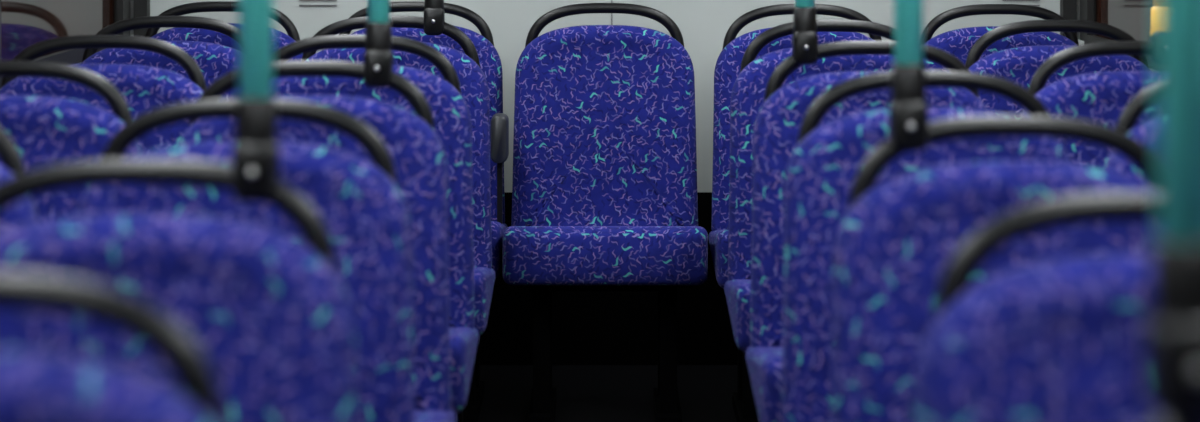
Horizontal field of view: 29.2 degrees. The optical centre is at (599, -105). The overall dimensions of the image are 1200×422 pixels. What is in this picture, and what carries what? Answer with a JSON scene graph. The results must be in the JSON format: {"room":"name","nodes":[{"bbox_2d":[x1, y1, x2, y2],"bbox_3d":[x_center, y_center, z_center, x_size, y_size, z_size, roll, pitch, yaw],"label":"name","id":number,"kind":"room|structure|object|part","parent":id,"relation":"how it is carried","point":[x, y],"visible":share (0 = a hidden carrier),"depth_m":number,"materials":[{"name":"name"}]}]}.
{"room":"bus interior","nodes":[
{"label":"bus interior","id":0,"kind":"room"},
{"bbox_2d":[77,0,129,63],"bbox_3d":[-1.260,0.320,2.460,0.050,1.860,7.320,0,0,0],"label":"wall","id":1,"kind":"structure","parent":0,"point":[127,1],"depth_m":6.00,"materials":[{"name":"rubber"}]},
{"bbox_2d":[0,0,125,87],"bbox_3d":[-1.246,0.040,5.325,0.035,0.710,1.280,0,0,0],"label":"window","id":2,"kind":"structure","parent":1,"relation":"in","point":[24,24],"depth_m":5.24,"materials":[{"name":"clear glass"}]},
{"bbox_2d":[134,0,149,36],"bbox_3d":[-1.215,0.090,6.099,0.036,1.400,0.039,0,0,0],"label":"trim","id":3,"kind":"structure","parent":1,"relation":"attached to","point":[141,7],"depth_m":6.08,"materials":[{"name":"rubber"}]},
{"bbox_2d":[130,0,1079,364],"bbox_3d":[0.013,0.320,6.144,2.597,1.860,0.053,0,0,0],"label":"wall","id":4,"kind":"structure","parent":0,"point":[589,327],"depth_m":6.12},
{"bbox_2d":[478,365,736,421],"bbox_3d":[0.013,1.275,2.485,2.597,0.050,7.370,0,0,0],"label":"floor","id":5,"kind":"structure","parent":0,"point":[584,393],"depth_m":5.79,"materials":[{"name":"plastic"}]},
{"bbox_2d":[0,127,37,230],"bbox_3d":[-0.962,0.760,2.816,0.476,0.980,0.524,0,0,0],"label":"seat","id":6,"kind":"object","parent":5,"relation":"on","point":[24,211],"visible":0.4,"depth_m":3.02,"materials":[{"name":"fabric"}]},
{"bbox_3d":[-0.962,0.411,3.061,0.402,0.282,0.035,0,0,0],"label":"grab handle","id":7,"kind":"part","parent":6,"relation":"part of","materials":[{"name":"black plastic"}]},
{"bbox_3d":[-0.962,0.588,3.007,0.462,0.525,0.142,0,0,0],"label":"backrest","id":8,"kind":"part","parent":6,"relation":"part of","materials":[{"name":"fabric"}]},
{"bbox_2d":[0,61,141,220],"bbox_3d":[-0.962,0.760,3.516,0.476,0.980,0.524,0,0,0],"label":"seat","id":9,"kind":"object","parent":5,"relation":"on","point":[45,130],"visible":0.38,"depth_m":3.69,"materials":[{"name":"fabric"}]},
{"bbox_3d":[-0.962,0.411,3.760,0.402,0.282,0.035,0,0,0],"label":"grab handle","id":10,"kind":"part","parent":9,"relation":"part of","materials":[{"name":"black plastic"}]},
{"bbox_2d":[0,35,205,151],"bbox_3d":[-0.962,0.760,4.216,0.476,0.980,0.524,0,0,0],"label":"seat","id":11,"kind":"object","parent":5,"relation":"on","point":[144,88],"visible":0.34,"depth_m":4.40,"materials":[{"name":"fabric"}]},
{"bbox_3d":[-0.962,0.411,4.460,0.402,0.282,0.035,0,0,0],"label":"grab handle","id":12,"kind":"part","parent":11,"relation":"part of","materials":[{"name":"black plastic"}]},
{"bbox_2d":[0,271,224,421],"bbox_3d":[-0.470,0.760,1.416,0.476,0.980,0.524,0,0,0],"label":"seat","id":13,"kind":"object","parent":5,"relation":"on","point":[36,386],"visible":1,"depth_m":1.64,"materials":[{"name":"fabric"}]},
{"bbox_3d":[-0.470,0.588,1.607,0.462,0.525,0.142,0,0,0],"label":"backrest","id":14,"kind":"part","parent":13,"relation":"part of","materials":[{"name":"fabric"}]},
{"bbox_2d":[81,16,237,98],"bbox_3d":[-0.962,0.760,4.916,0.476,0.980,0.524,0,0,0],"label":"seat","id":15,"kind":"object","parent":5,"relation":"on","point":[214,60],"visible":0.18,"depth_m":5.10,"materials":[{"name":"fabric"}]},
{"bbox_3d":[-0.962,0.588,5.107,0.462,0.525,0.142,0,0,0],"label":"backrest","id":16,"kind":"part","parent":15,"relation":"part of","materials":[{"name":"fabric"}]},
{"bbox_3d":[-0.962,0.411,5.160,0.402,0.282,0.035,0,0,0],"label":"grab handle","id":17,"kind":"part","parent":15,"relation":"part of","materials":[{"name":"black plastic"}]},
{"bbox_2d":[0,159,355,421],"bbox_3d":[-0.470,0.760,2.116,0.476,0.980,0.524,0,0,0],"label":"seat","id":18,"kind":"object","parent":5,"relation":"on","point":[269,311],"visible":0.84,"depth_m":2.29,"materials":[{"name":"fabric"}]},
{"bbox_3d":[-0.470,0.411,2.361,0.402,0.282,0.035,0,0,0],"label":"grab handle","id":19,"kind":"part","parent":18,"relation":"part of","materials":[{"name":"black plastic"}]},
{"bbox_2d":[232,0,279,202],"bbox_3d":[-0.353,-0.148,2.360,0.070,0.923,0.070,0,0,0],"label":"pole","id":20,"kind":"object","parent":18,"relation":"attached to","point":[256,149],"visible":0.99,"depth_m":2.34,"materials":[{"name":"teal painted metal"},{"name":"black plastic"}]},
{"bbox_2d":[145,1,302,60],"bbox_3d":[-0.962,0.760,5.616,0.476,0.980,0.524,0,0,0],"label":"seat","id":21,"kind":"object","parent":5,"relation":"on","point":[280,39],"visible":0.17,"depth_m":5.82,"materials":[{"name":"fabric"}]},
{"bbox_3d":[-0.962,0.411,5.861,0.402,0.282,0.035,0,0,0],"label":"grab handle","id":22,"kind":"part","parent":21,"relation":"part of","materials":[{"name":"black plastic"}]},
{"bbox_3d":[-0.962,0.588,5.807,0.462,0.525,0.142,0,0,0],"label":"backrest","id":23,"kind":"part","parent":21,"relation":"part of","materials":[{"name":"fabric"}]},
{"bbox_2d":[74,99,413,421],"bbox_3d":[-0.470,0.760,2.816,0.476,0.980,0.524,0,0,0],"label":"seat","id":24,"kind":"object","parent":5,"relation":"on","point":[363,210],"visible":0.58,"depth_m":2.99,"materials":[{"name":"fabric"}]},
{"bbox_3d":[-0.470,0.411,3.061,0.402,0.282,0.035,0,0,0],"label":"grab handle","id":25,"kind":"part","parent":24,"relation":"part of","materials":[{"name":"black plastic"}]},
{"bbox_2d":[178,61,455,421],"bbox_3d":[-0.470,0.760,3.516,0.476,0.980,0.524,0,0,0],"label":"seat","id":26,"kind":"object","parent":5,"relation":"on","point":[417,152],"visible":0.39,"depth_m":3.69,"materials":[{"name":"fabric"}]},
{"bbox_3d":[-0.470,0.411,3.760,0.402,0.282,0.035,0,0,0],"label":"grab handle","id":27,"kind":"part","parent":26,"relation":"part of","materials":[{"name":"black plastic"}]},
{"bbox_2d":[364,0,392,87],"bbox_3d":[-0.362,-0.148,3.760,0.070,0.923,0.070,0,0,0],"label":"pole","id":28,"kind":"object","parent":26,"relation":"attached to","point":[378,56],"visible":0.98,"depth_m":3.74,"materials":[{"name":"black plastic"}]},
{"bbox_2d":[414,408,455,421],"bbox_3d":[-0.470,0.833,3.482,0.476,0.135,0.456,0,0,0],"label":"cushion","id":29,"kind":"object","parent":26,"relation":"on","point":[420,414],"depth_m":3.58,"materials":[{"name":"fabric"}]},
{"bbox_2d":[273,35,478,413],"bbox_3d":[-0.470,0.760,4.216,0.476,0.980,0.524,0,0,0],"label":"seat","id":30,"kind":"object","parent":5,"relation":"on","point":[450,111],"visible":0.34,"depth_m":4.38,"materials":[{"name":"fabric"}]},
{"bbox_3d":[-0.470,0.411,4.460,0.402,0.282,0.035,0,0,0],"label":"grab handle","id":31,"kind":"part","parent":30,"relation":"part of","materials":[{"name":"black plastic"}]},
{"bbox_3d":[-0.470,0.588,4.407,0.462,0.525,0.142,0,0,0],"label":"backrest","id":32,"kind":"part","parent":30,"relation":"part of","materials":[{"name":"fabric"}]},
{"bbox_2d":[450,327,478,413],"bbox_3d":[-0.470,0.833,4.182,0.476,0.135,0.456,0,0,0],"label":"cushion","id":33,"kind":"object","parent":30,"relation":"on","point":[463,340],"depth_m":3.98,"materials":[{"name":"fabric"}]},
{"bbox_2d":[302,16,495,421],"bbox_3d":[-0.470,0.760,4.916,0.476,0.980,0.524,0,0,0],"label":"seat","id":34,"kind":"object","parent":5,"relation":"on","point":[472,80],"visible":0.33,"depth_m":5.08,"materials":[{"name":"fabric"}]},
{"bbox_3d":[-0.470,0.411,5.160,0.402,0.282,0.035,0,0,0],"label":"grab handle","id":35,"kind":"part","parent":34,"relation":"part of","materials":[{"name":"black plastic"}]},
{"bbox_3d":[-0.470,0.588,5.107,0.462,0.525,0.142,0,0,0],"label":"backrest","id":36,"kind":"part","parent":34,"relation":"part of","materials":[{"name":"fabric"}]},
{"bbox_2d":[424,0,444,34],"bbox_3d":[-0.372,-0.148,5.160,0.070,0.923,0.070,0,0,0],"label":"pole","id":37,"kind":"object","parent":34,"relation":"attached to","point":[434,13],"visible":1,"depth_m":5.13,"materials":[{"name":"black plastic"}]},
{"bbox_3d":[-0.470,1.000,4.905,0.400,0.500,0.410,0,0,0],"label":"frame","id":38,"kind":"part","parent":34,"relation":"part of","materials":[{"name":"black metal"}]},
{"bbox_2d":[474,267,495,335],"bbox_3d":[-0.470,0.833,4.882,0.476,0.135,0.456,0,0,0],"label":"cushion","id":39,"kind":"object","parent":34,"relation":"on","point":[484,277],"depth_m":4.68,"materials":[{"name":"fabric"}]},
{"bbox_2d":[339,1,507,421],"bbox_3d":[-0.470,0.760,5.616,0.476,0.980,0.524,0,0,0],"label":"seat","id":40,"kind":"object","parent":5,"relation":"on","point":[489,58],"visible":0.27,"depth_m":5.78,"materials":[{"name":"fabric"}]},
{"bbox_3d":[-0.470,0.411,5.861,0.402,0.282,0.035,0,0,0],"label":"grab handle","id":41,"kind":"part","parent":40,"relation":"part of","materials":[{"name":"black plastic"}]},
{"bbox_3d":[-0.470,0.588,5.807,0.462,0.525,0.142,0,0,0],"label":"backrest","id":42,"kind":"part","parent":40,"relation":"part of","materials":[{"name":"fabric"}]},
{"bbox_3d":[-0.470,1.000,5.605,0.400,0.500,0.410,0,0,0],"label":"frame","id":43,"kind":"part","parent":40,"relation":"part of","materials":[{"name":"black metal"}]},
{"bbox_2d":[491,221,507,277],"bbox_3d":[-0.470,0.833,5.582,0.476,0.135,0.456,0,0,0],"label":"cushion","id":44,"kind":"object","parent":40,"relation":"on","point":[497,229],"depth_m":5.38,"materials":[{"name":"fabric"}]},
{"bbox_2d":[491,3,707,421],"bbox_3d":[-0.008,0.760,5.536,0.516,0.980,0.524,0,0,0],"label":"seat","id":45,"kind":"object","parent":5,"relation":"on","point":[605,197],"visible":1,"depth_m":5.67,"materials":[{"name":"fabric"}]},
{"bbox_3d":[0.012,0.588,5.727,0.462,0.525,0.142,0,0,0],"label":"backrest","id":46,"kind":"part","parent":45,"relation":"part of","materials":[{"name":"fabric"}]},
{"bbox_3d":[0.012,0.411,5.780,0.402,0.282,0.035,0,0,0],"label":"grab handle","id":47,"kind":"part","parent":45,"relation":"part of","materials":[{"name":"black plastic"}]},
{"bbox_3d":[0.012,1.000,5.525,0.400,0.500,0.410,0,0,0],"label":"frame","id":48,"kind":"part","parent":45,"relation":"part of","materials":[{"name":"black metal"}]},
{"bbox_2d":[503,226,707,285],"bbox_3d":[0.012,0.833,5.502,0.476,0.135,0.456,0,0,0],"label":"cushion","id":49,"kind":"object","parent":45,"relation":"on","point":[532,255],"depth_m":5.28,"materials":[{"name":"fabric"}]},
{"bbox_2d":[708,4,881,421],"bbox_3d":[0.505,0.760,5.481,0.476,0.980,0.524,0,0,0],"label":"seat","id":50,"kind":"object","parent":5,"relation":"on","point":[728,64],"visible":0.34,"depth_m":5.63,"materials":[{"name":"fabric"}]},
{"bbox_2d":[708,230,728,288],"bbox_3d":[0.505,0.833,5.447,0.476,0.135,0.456,0,0,0],"label":"cushion","id":51,"kind":"object","parent":50,"relation":"on","point":[718,239],"depth_m":5.24,"materials":[{"name":"fabric"}]},
{"bbox_3d":[0.505,1.000,5.470,0.400,0.500,0.410,0,0,0],"label":"frame","id":52,"kind":"part","parent":50,"relation":"part of","materials":[{"name":"black metal"}]},
{"bbox_3d":[0.505,0.588,5.672,0.462,0.525,0.142,0,0,0],"label":"backrest","id":53,"kind":"part","parent":50,"relation":"part of","materials":[{"name":"fabric"}]},
{"bbox_3d":[0.505,0.411,5.726,0.402,0.282,0.035,0,0,0],"label":"grab handle","id":54,"kind":"part","parent":50,"relation":"part of","materials":[{"name":"black plastic"}]},
{"bbox_2d":[724,20,923,421],"bbox_3d":[0.505,0.760,4.756,0.476,0.980,0.524,0,0,0],"label":"seat","id":55,"kind":"object","parent":5,"relation":"on","point":[749,88],"visible":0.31,"depth_m":4.92,"materials":[{"name":"fabric"}]},
{"bbox_2d":[724,279,750,351],"bbox_3d":[0.505,0.833,4.722,0.476,0.135,0.456,0,0,0],"label":"cushion","id":56,"kind":"object","parent":55,"relation":"on","point":[737,291],"depth_m":4.52,"materials":[{"name":"fabric"}]},
{"bbox_3d":[0.505,0.588,4.947,0.462,0.525,0.142,0,0,0],"label":"backrest","id":57,"kind":"part","parent":55,"relation":"part of","materials":[{"name":"fabric"}]},
{"bbox_3d":[0.505,0.411,5.000,0.402,0.282,0.035,0,0,0],"label":"grab handle","id":58,"kind":"part","parent":55,"relation":"part of","materials":[{"name":"black plastic"}]},
{"bbox_2d":[745,41,987,421],"bbox_3d":[0.505,0.760,4.031,0.476,0.980,0.524,0,0,0],"label":"seat","id":59,"kind":"object","parent":5,"relation":"on","point":[779,119],"visible":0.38,"depth_m":4.19,"materials":[{"name":"fabric"}]},
{"bbox_2d":[745,346,782,421],"bbox_3d":[0.505,0.833,3.997,0.476,0.135,0.456,0,0,0],"label":"cushion","id":60,"kind":"object","parent":59,"relation":"on","point":[764,363],"depth_m":3.80,"materials":[{"name":"fabric"}]},
{"bbox_2d":[792,0,817,63],"bbox_3d":[0.381,-0.148,4.275,0.070,0.923,0.070,0,0,0],"label":"pole","id":61,"kind":"object","parent":59,"relation":"attached to","point":[804,36],"visible":1,"depth_m":4.25,"materials":[{"name":"black plastic"}]},
{"bbox_3d":[0.505,0.411,4.276,0.402,0.282,0.035,0,0,0],"label":"grab handle","id":62,"kind":"part","parent":59,"relation":"part of","materials":[{"name":"black plastic"}]},
{"bbox_2d":[781,70,1071,421],"bbox_3d":[0.505,0.760,3.306,0.476,0.980,0.524,0,0,0],"label":"seat","id":63,"kind":"object","parent":5,"relation":"on","point":[822,169],"visible":0.37,"depth_m":3.48,"materials":[{"name":"fabric"}]},
{"bbox_3d":[0.505,0.411,3.550,0.402,0.282,0.035,0,0,0],"label":"grab handle","id":64,"kind":"part","parent":63,"relation":"part of","materials":[{"name":"black plastic"}]},
{"bbox_2d":[831,115,1157,421],"bbox_3d":[0.505,0.760,2.581,0.476,0.980,0.524,0,0,0],"label":"seat","id":65,"kind":"object","parent":5,"relation":"on","point":[896,240],"visible":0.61,"depth_m":2.75,"materials":[{"name":"fabric"}]},
{"bbox_2d":[889,0,928,151],"bbox_3d":[0.379,-0.148,2.825,0.070,0.923,0.070,0,0,0],"label":"pole","id":66,"kind":"object","parent":65,"relation":"attached to","point":[908,108],"visible":1,"depth_m":2.81,"materials":[{"name":"teal painted metal"},{"name":"black plastic"}]},
{"bbox_3d":[0.505,0.411,2.825,0.402,0.282,0.035,0,0,0],"label":"grab handle","id":67,"kind":"part","parent":65,"relation":"part of","materials":[{"name":"black plastic"}]},
{"bbox_2d":[923,4,1078,70],"bbox_3d":[0.992,0.760,5.481,0.476,0.980,0.524,0,0,0],"label":"seat","id":68,"kind":"object","parent":5,"relation":"on","point":[957,42],"visible":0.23,"depth_m":5.67,"materials":[{"name":"fabric"}]},
{"bbox_3d":[0.992,0.588,5.672,0.462,0.525,0.142,0,0,0],"label":"backrest","id":69,"kind":"part","parent":68,"relation":"part of","materials":[{"name":"fabric"}]},
{"bbox_3d":[0.992,0.411,5.726,0.402,0.282,0.035,0,0,0],"label":"grab handle","id":70,"kind":"part","parent":68,"relation":"part of","materials":[{"name":"black plastic"}]},
{"bbox_2d":[914,191,1160,421],"bbox_3d":[0.505,0.760,1.856,0.476,0.980,0.524,0,0,0],"label":"seat","id":71,"kind":"object","parent":5,"relation":"on","point":[1059,339],"visible":0.96,"depth_m":2.03,"materials":[{"name":"fabric"}]},
{"bbox_3d":[0.505,0.411,2.100,0.402,0.282,0.035,0,0,0],"label":"grab handle","id":72,"kind":"part","parent":71,"relation":"part of","materials":[{"name":"black plastic"}]},
{"bbox_2d":[965,20,1150,114],"bbox_3d":[0.992,0.760,4.756,0.476,0.980,0.524,0,0,0],"label":"seat","id":73,"kind":"object","parent":5,"relation":"on","point":[1018,65],"visible":0.19,"depth_m":4.94,"materials":[{"name":"fabric"}]},
{"bbox_3d":[0.992,0.411,5.000,0.402,0.282,0.035,0,0,0],"label":"grab handle","id":74,"kind":"part","parent":73,"relation":"part of","materials":[{"name":"black plastic"}]},
{"bbox_2d":[1021,41,1157,167],"bbox_3d":[0.992,0.760,4.031,0.476,0.980,0.524,0,0,0],"label":"seat","id":75,"kind":"object","parent":5,"relation":"on","point":[1099,97],"visible":0.24,"depth_m":4.21,"materials":[{"name":"fabric"}]},
{"bbox_3d":[0.992,0.411,4.276,0.402,0.282,0.035,0,0,0],"label":"grab handle","id":76,"kind":"part","parent":75,"relation":"part of","materials":[{"name":"black plastic"}]},
{"bbox_2d":[1148,0,1157,63],"bbox_3d":[1.045,-0.148,4.275,0.070,0.923,0.070,0,0,0],"label":"pole","id":77,"kind":"object","parent":75,"relation":"attached to","point":[1153,34],"visible":0.37,"depth_m":4.26,"materials":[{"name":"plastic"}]},
{"bbox_2d":[1105,82,1157,183],"bbox_3d":[0.992,0.760,3.306,0.476,0.980,0.524,0,0,0],"label":"seat","id":78,"kind":"object","parent":5,"relation":"on","point":[1146,132],"visible":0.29,"depth_m":3.51,"materials":[{"name":"fabric"}]},
{"bbox_3d":[0.992,0.588,3.497,0.462,0.525,0.142,0,0,0],"label":"backrest","id":79,"kind":"part","parent":78,"relation":"part of","materials":[{"name":"fabric"}]},
{"bbox_3d":[0.992,0.411,3.550,0.402,0.282,0.035,0,0,0],"label":"grab handle","id":80,"kind":"part","parent":78,"relation":"part of","materials":[{"name":"black plastic"}]},
{"bbox_2d":[1155,415,1170,421],"bbox_3d":[0.505,0.760,1.136,0.476,0.980,0.524,0,0,0],"label":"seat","id":81,"kind":"object","parent":5,"relation":"on","point":[1161,418],"visible":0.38,"depth_m":1.37,"materials":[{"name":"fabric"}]},
{"bbox_2d":[1145,0,1199,421],"bbox_3d":[0.353,-0.148,1.380,0.070,0.923,0.070,0,0,0],"label":"pole","id":82,"kind":"object","parent":81,"relation":"attached to","point":[1172,327],"visible":1,"depth_m":1.36,"materials":[{"name":"painted metal"},{"name":"black plastic"}]},
{"bbox_2d":[1078,0,1156,70],"bbox_3d":[1.287,0.320,2.460,0.050,1.860,7.320,0,0,0],"label":"wall","id":83,"kind":"structure","parent":0,"point":[1081,39],"depth_m":6.02,"materials":[{"name":"rubber"}]},
{"bbox_2d":[1060,0,1076,35],"bbox_3d":[1.242,0.090,6.099,0.036,1.400,0.039,0,0,0],"label":"trim","id":84,"kind":"structure","parent":83,"relation":"attached to","point":[1068,8],"depth_m":6.08,"materials":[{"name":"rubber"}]},
{"bbox_2d":[1084,0,1157,70],"bbox_3d":[1.274,0.040,5.325,0.035,0.710,1.280,0,0,0],"label":"window","id":85,"kind":"structure","parent":83,"relation":"in","point":[1132,17],"depth_m":5.64,"materials":[{"name":"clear glass"}]}
]}

